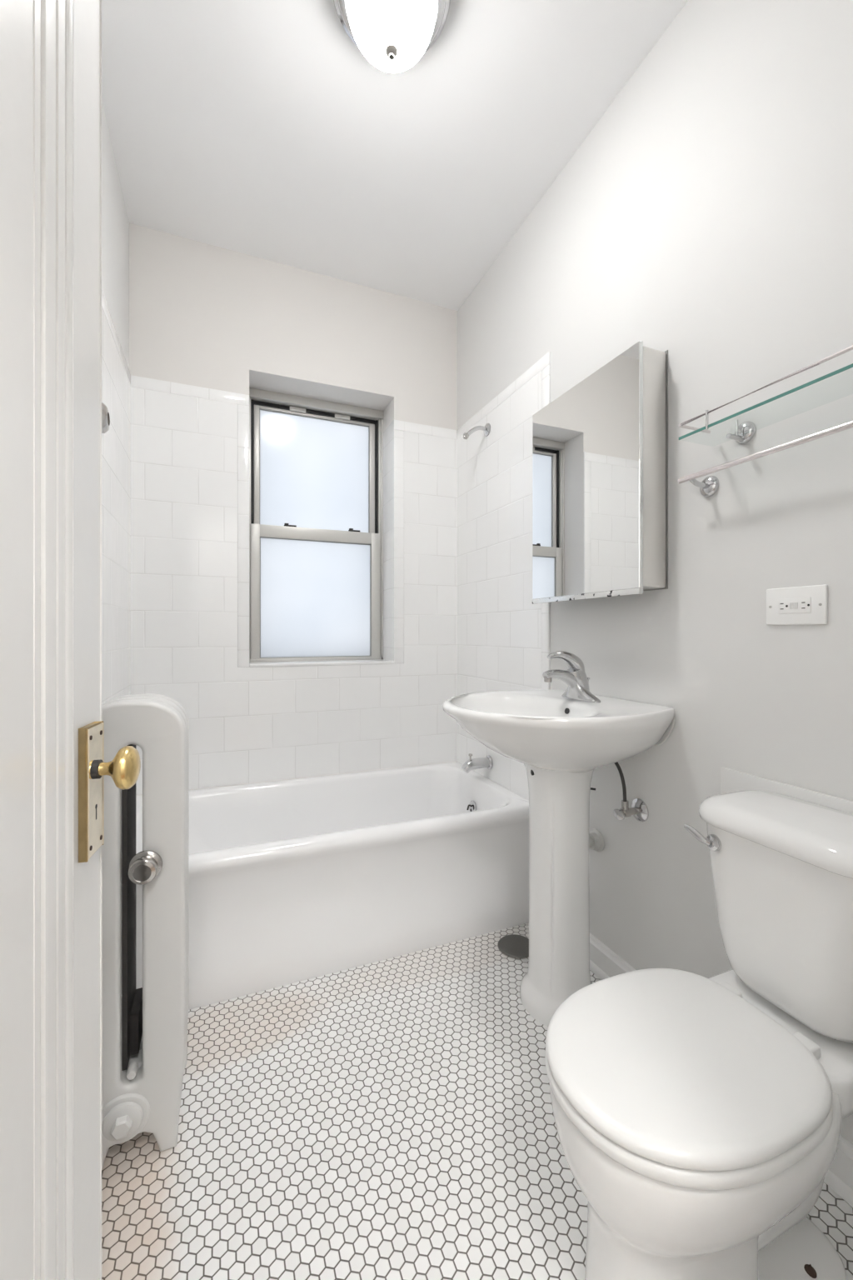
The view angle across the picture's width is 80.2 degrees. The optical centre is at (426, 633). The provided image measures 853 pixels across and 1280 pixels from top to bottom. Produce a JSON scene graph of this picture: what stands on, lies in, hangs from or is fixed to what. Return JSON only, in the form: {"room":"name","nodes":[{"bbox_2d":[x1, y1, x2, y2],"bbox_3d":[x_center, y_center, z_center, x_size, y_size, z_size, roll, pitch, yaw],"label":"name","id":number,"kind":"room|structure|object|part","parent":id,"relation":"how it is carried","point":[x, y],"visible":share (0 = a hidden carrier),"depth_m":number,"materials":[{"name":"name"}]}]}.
{"room":"bathroom","nodes":[
{"label":"bathroom","id":0,"kind":"room"},
{"bbox_2d":[101,99,130,704],"bbox_3d":[-0.897,-0.292,1.129,0.129,2.845,2.890,0,0,-22],"label":"wall","id":1,"kind":"structure","parent":0,"point":[116,375],"depth_m":1.78,"materials":[{"name":"white paint"}]},
{"bbox_2d":[101,402,109,433],"bbox_3d":[-1.003,-0.670,1.579,0.020,0.090,0.090,0,0,-22],"label":"wall flange","id":2,"kind":"object","parent":1,"relation":"attached to","point":[105,414],"visible":0.77,"depth_m":1.56,"materials":[{"name":"silver metal"}]},
{"bbox_2d":[129,222,457,794],"bbox_3d":[-0.602,-0.292,2.559,1.762,2.845,0.349,0,0,-22],"label":"wall","id":3,"kind":"structure","parent":0,"point":[209,324],"depth_m":2.32,"materials":[{"name":"white tile"}]},
{"bbox_2d":[249,387,394,667],"bbox_3d":[-0.529,-0.520,2.538,0.694,1.349,0.262,0,0,-22],"label":"window","id":4,"kind":"structure","parent":3,"relation":"in","point":[316,466],"depth_m":2.61,"materials":[{"name":"white glass"}]},
{"bbox_3d":[-0.574,-0.823,2.639,0.574,0.601,0.003,0,0,-22],"label":"frosted pane","id":5,"kind":"part","parent":4,"relation":"part of","materials":[{"name":"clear glass"}]},
{"bbox_3d":[-0.572,-0.817,2.638,0.623,0.633,0.026,0,0,-22],"label":"sash","id":6,"kind":"part","parent":4,"relation":"part of","materials":[{"name":"white glass"}]},
{"bbox_3d":[-0.561,-0.177,2.609,0.574,0.604,0.003,0,0,-22],"label":"frosted pane","id":7,"kind":"part","parent":4,"relation":"part of","materials":[{"name":"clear glass"}]},
{"bbox_3d":[-0.558,-0.201,2.609,0.660,0.670,0.026,0,0,-22],"label":"sash","id":8,"kind":"part","parent":4,"relation":"part of","materials":[{"name":"white glass"}]},
{"bbox_3d":[-0.515,0.147,2.505,0.692,0.014,0.190,0,0,-22],"label":"sill","id":9,"kind":"part","parent":4,"relation":"part of","materials":[{"name":"white paint"}]},
{"bbox_2d":[101,0,688,310],"bbox_3d":[-0.142,-1.755,1.439,1.822,0.080,2.890,0,0,-22],"label":"ceiling","id":10,"kind":"structure","parent":0,"point":[258,128],"depth_m":1.70,"materials":[{"name":"white paint"}]},
{"bbox_2d":[333,0,450,72],"bbox_3d":[-0.091,-1.610,1.327,0.311,0.210,0.311,0,0,-22],"label":"ceiling lamp","id":11,"kind":"object","parent":10,"relation":"attached to","point":[392,35],"visible":1,"depth_m":1.31,"materials":[{"name":"white glass"}]},
{"bbox_2d":[101,922,852,1279],"bbox_3d":[-0.085,1.160,1.300,1.822,0.060,2.590,0,0,-22],"label":"floor","id":12,"kind":"structure","parent":0,"point":[392,1118],"depth_m":1.11,"materials":[{"name":"tile"}]},
{"bbox_2d":[101,693,189,1170],"bbox_3d":[-0.652,0.638,1.133,0.208,0.984,0.210,0,0,-22],"label":"radiator","id":13,"kind":"object","parent":12,"relation":"on","point":[144,1029],"visible":0.86,"depth_m":1.10,"materials":[{"name":"white metal"}]},
{"bbox_2d":[128,850,162,884],"bbox_3d":[-0.595,0.495,1.071,0.064,0.064,0.053,0,0,-22],"label":"knob","id":14,"kind":"object","parent":13,"relation":"attached to","point":[146,867],"depth_m":1.05,"materials":[{"name":"silver metal"}]},
{"bbox_2d":[136,761,529,1009],"bbox_3d":[-0.395,0.902,2.046,1.509,0.455,0.754,0,0,-22],"label":"bathtub","id":15,"kind":"object","parent":12,"relation":"on","point":[292,880],"visible":0.62,"depth_m":1.80,"materials":[{"name":"white ceramic"}]},
{"bbox_3d":[0.212,0.805,2.343,0.015,0.060,0.060,0,0,-22],"label":"overflow plate","id":16,"kind":"part","parent":15,"relation":"part of","materials":[{"name":"silver metal"}]},
{"bbox_2d":[497,934,529,959],"bbox_3d":[0.324,1.125,1.823,0.135,0.010,0.135,0,0,-22],"label":"floor plate","id":17,"kind":"object","parent":12,"relation":"on","point":[513,946],"visible":0.76,"depth_m":1.81,"materials":[{"name":"silver metal"}]},
{"bbox_2d":[442,689,674,1026],"bbox_3d":[0.332,0.668,1.526,0.576,0.924,0.624,0,0,-22],"label":"pedestal sink","id":18,"kind":"object","parent":12,"relation":"on","point":[560,742],"visible":0.94,"depth_m":1.47,"materials":[{"name":"white ceramic"}]},
{"bbox_2d":[442,689,674,773],"bbox_3d":[0.331,0.307,1.526,0.575,0.202,0.624,0,0,-22],"label":"sink basin","id":19,"kind":"object","parent":18,"relation":"in","point":[542,730],"depth_m":1.35,"materials":[{"name":"white ceramic"}]},
{"bbox_2d":[542,650,600,703],"bbox_3d":[0.437,0.132,1.569,0.171,0.154,0.162,0,0,-22],"label":"sink faucet","id":20,"kind":"object","parent":18,"relation":"on","point":[578,689],"visible":1,"depth_m":1.55,"materials":[{"name":"silver metal"}]},
{"bbox_3d":[0.424,0.149,1.564,0.143,0.078,0.046,0,0,-22],"label":"spout","id":21,"kind":"part","parent":20,"relation":"part of","materials":[{"name":"silver metal"}]},
{"bbox_3d":[0.430,0.091,1.566,0.131,0.072,0.056,0,0,-22],"label":"lever handle","id":22,"kind":"part","parent":20,"relation":"part of","materials":[{"name":"silver metal"}]},
{"bbox_3d":[0.478,0.179,1.586,0.073,0.059,0.162,0,0,-22],"label":"plate","id":23,"kind":"part","parent":20,"relation":"part of","materials":[{"name":"silver metal"}]},
{"bbox_2d":[545,790,852,1279],"bbox_3d":[0.525,0.743,0.901,0.675,0.775,0.362,0,0,-22],"label":"toilet","id":24,"kind":"object","parent":12,"relation":"on","point":[697,1117],"visible":1,"depth_m":0.83,"materials":[{"name":"white ceramic"}]},
{"bbox_3d":[0.416,0.703,0.857,0.437,0.024,0.358,0,0,-22],"label":"seat lid","id":25,"kind":"part","parent":24,"relation":"part of","materials":[{"name":"white plastic"}]},
{"bbox_3d":[0.445,0.936,0.868,0.487,0.388,0.352,0,0,-22],"label":"bowl","id":26,"kind":"part","parent":24,"relation":"part of","materials":[{"name":"white ceramic"}]},
{"bbox_3d":[0.571,0.425,1.067,0.017,0.033,0.054,0,0,-40],"label":"lever","id":27,"kind":"part","parent":24,"relation":"part of","materials":[{"name":"silver metal"}]},
{"bbox_3d":[0.595,0.436,1.053,0.018,0.033,0.033,0,0,-22],"label":"flush handle","id":28,"kind":"part","parent":24,"relation":"part of","materials":[{"name":"silver metal"}]},
{"bbox_3d":[0.734,0.378,0.987,0.223,0.045,0.362,0,0,-22],"label":"tank lid","id":29,"kind":"part","parent":24,"relation":"part of","materials":[{"name":"white ceramic"}]},
{"bbox_3d":[0.737,0.555,0.989,0.204,0.315,0.334,0,0,-22],"label":"tank","id":30,"kind":"part","parent":24,"relation":"part of","materials":[{"name":"white ceramic"}]},
{"bbox_2d":[456,0,852,1144],"bbox_3d":[0.613,-0.292,1.750,0.129,2.845,2.890,0,0,-22],"label":"wall","id":31,"kind":"structure","parent":0,"point":[705,218],"depth_m":1.34,"materials":[{"name":"white paint"}]},
{"bbox_2d":[462,423,490,439],"bbox_3d":[0.227,-0.940,2.353,0.130,0.090,0.060,0,0,-22],"label":"shower arm","id":32,"kind":"object","parent":31,"relation":"attached to","point":[487,428],"visible":1,"depth_m":2.35,"materials":[{"name":"silver metal"}]},
{"bbox_2d":[461,753,493,773],"bbox_3d":[0.228,0.595,2.332,0.144,0.088,0.064,0,0,-22],"label":"tub spout","id":33,"kind":"object","parent":31,"relation":"attached to","point":[471,764],"visible":1,"depth_m":2.32,"materials":[{"name":"silver metal"}]},
{"bbox_2d":[589,829,604,851],"bbox_3d":[0.527,0.694,1.682,0.100,0.072,0.072,0,0,-22],"label":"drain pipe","id":34,"kind":"object","parent":31,"relation":"attached to","point":[597,842],"visible":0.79,"depth_m":1.67,"materials":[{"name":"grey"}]},
{"bbox_2d":[532,340,668,604],"bbox_3d":[0.536,-0.456,1.647,0.110,0.696,0.514,0,0,-22],"label":"upper cabinet","id":35,"kind":"object","parent":31,"relation":"attached to","point":[600,448],"visible":1,"depth_m":1.52,"materials":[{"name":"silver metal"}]},
{"bbox_3d":[0.489,-0.117,1.627,0.008,0.017,0.514,0,0,-22],"label":"rail","id":36,"kind":"part","parent":35,"relation":"part of","materials":[{"name":"metal"}]},
{"bbox_3d":[0.494,-0.458,1.629,0.010,0.693,0.514,0,0,-22],"label":"cabinet door","id":37,"kind":"part","parent":35,"relation":"part of","materials":[{"name":"silver metal"}]},
{"bbox_2d":[613,798,649,821],"bbox_3d":[0.600,0.532,1.511,0.095,0.069,0.068,0,0,-22],"label":"valve","id":38,"kind":"object","parent":31,"relation":"attached to","point":[638,808],"visible":1,"depth_m":1.50,"materials":[{"name":"silver metal"}]},
{"bbox_3d":[0.570,0.533,1.494,0.021,0.030,0.037,0,0,-42],"label":"valve handle","id":39,"kind":"part","parent":38,"relation":"part of","materials":[{"name":"silver metal"}]},
{"bbox_2d":[615,762,626,801],"bbox_3d":[0.556,0.410,1.522,0.086,0.185,0.011,0,0,24],"label":"supply hose","id":40,"kind":"object","parent":38,"relation":"attached to","point":[624,789],"visible":0.56,"depth_m":1.51,"materials":[{"name":"grey"}]},
{"bbox_2d":[590,933,852,1207],"bbox_3d":[0.742,1.077,1.263,0.022,0.105,1.572,0,0,-22],"label":"baseboard","id":41,"kind":"structure","parent":31,"relation":"attached to","point":[605,963],"depth_m":1.04,"materials":[{"name":"white paint"}]},
{"bbox_2d":[678,420,852,497],"bbox_3d":[0.807,-0.380,1.032,0.077,0.054,0.635,0,0,-22],"label":"towel bar","id":42,"kind":"object","parent":31,"relation":"attached to","point":[709,486],"visible":1,"depth_m":1.15,"materials":[{"name":"silver metal"}]},
{"bbox_3d":[0.696,-0.386,1.296,0.065,0.028,0.016,0,0,-22],"label":"post","id":43,"kind":"part","parent":42,"relation":"part of","materials":[{"name":"silver metal"}]},
{"bbox_2d":[679,345,852,444],"bbox_3d":[0.784,-0.487,1.013,0.134,0.058,0.558,0,0,-22],"label":"glass shelf","id":44,"kind":"object","parent":31,"relation":"attached to","point":[745,432],"visible":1,"depth_m":1.13,"materials":[{"name":"teal"}]},
{"bbox_3d":[0.650,-0.494,1.173,0.006,0.044,0.006,0,0,-22],"label":"rail post","id":45,"kind":"part","parent":44,"relation":"part of","materials":[{"name":"silver metal"}]},
{"bbox_3d":[0.739,-0.468,1.210,0.052,0.012,0.012,0,0,-22],"label":"bracket arm","id":46,"kind":"part","parent":44,"relation":"part of","materials":[{"name":"silver metal"}]},
{"bbox_3d":[0.742,-0.489,1.211,0.006,0.042,0.006,0,0,-22],"label":"post","id":47,"kind":"part","parent":44,"relation":"part of","materials":[{"name":"silver metal"}]},
{"bbox_2d":[720,767,852,814],"bbox_3d":[0.856,0.508,0.999,0.010,0.344,0.597,0,0,-22],"label":"trim","id":48,"kind":"structure","parent":31,"relation":"attached to","point":[732,780],"depth_m":1.15,"materials":[{"name":"white paint"}]},
{"bbox_2d":[766,584,828,624],"bbox_3d":[0.810,-0.060,1.113,0.010,0.083,0.126,0,0,-22],"label":"wall outlet","id":49,"kind":"object","parent":31,"relation":"attached to","point":[806,604],"visible":1,"depth_m":1.10,"materials":[{"name":"white plastic"}]},
{"bbox_2d":[778,597,811,614],"bbox_3d":[0.808,-0.060,1.113,0.004,0.033,0.068,0,0,-22],"label":"receptacle","id":50,"kind":"object","parent":49,"relation":"attached to","point":[786,605],"depth_m":1.11,"materials":[{"name":"white plastic"}]},
{"bbox_3d":[0.377,-0.293,0.177,1.762,2.845,0.160,0,0,-22],"label":"wall","id":51,"kind":"structure","parent":0,"visible":0},
{"bbox_2d":[0,0,140,1279],"bbox_3d":[-0.376,0.070,0.385,0.109,2.105,0.765,0,0,-14],"label":"door","id":52,"kind":"structure","parent":51,"relation":"in","point":[53,768],"depth_m":0.61,"materials":[{"name":"white paint"}]},
{"bbox_3d":[-0.408,0.045,0.377,0.022,1.930,0.574,0,0,-14],"label":"panel","id":53,"kind":"part","parent":52,"relation":"part of","materials":[{"name":"white paint"}]},
{"bbox_3d":[-0.394,0.045,0.381,0.018,1.890,0.564,0,0,-14],"label":"panel moulding","id":54,"kind":"part","parent":52,"relation":"part of","materials":[{"name":"white paint"}]},
{"bbox_3d":[-0.467,0.216,0.704,0.013,0.179,0.061,0,0,-14],"label":"lock plate","id":55,"kind":"part","parent":52,"relation":"part of","materials":[{"name":"gold metal"}]},
{"bbox_3d":[-0.463,0.216,0.706,0.006,0.175,0.057,0,0,-14],"label":"plate","id":56,"kind":"part","parent":52,"relation":"part of","materials":[{"name":"metal"}]},
{"bbox_3d":[-0.429,0.186,0.697,0.061,0.059,0.059,0,0,-22],"label":"knob","id":57,"kind":"part","parent":52,"relation":"part of","materials":[{"name":"gold metal"}]}
]}

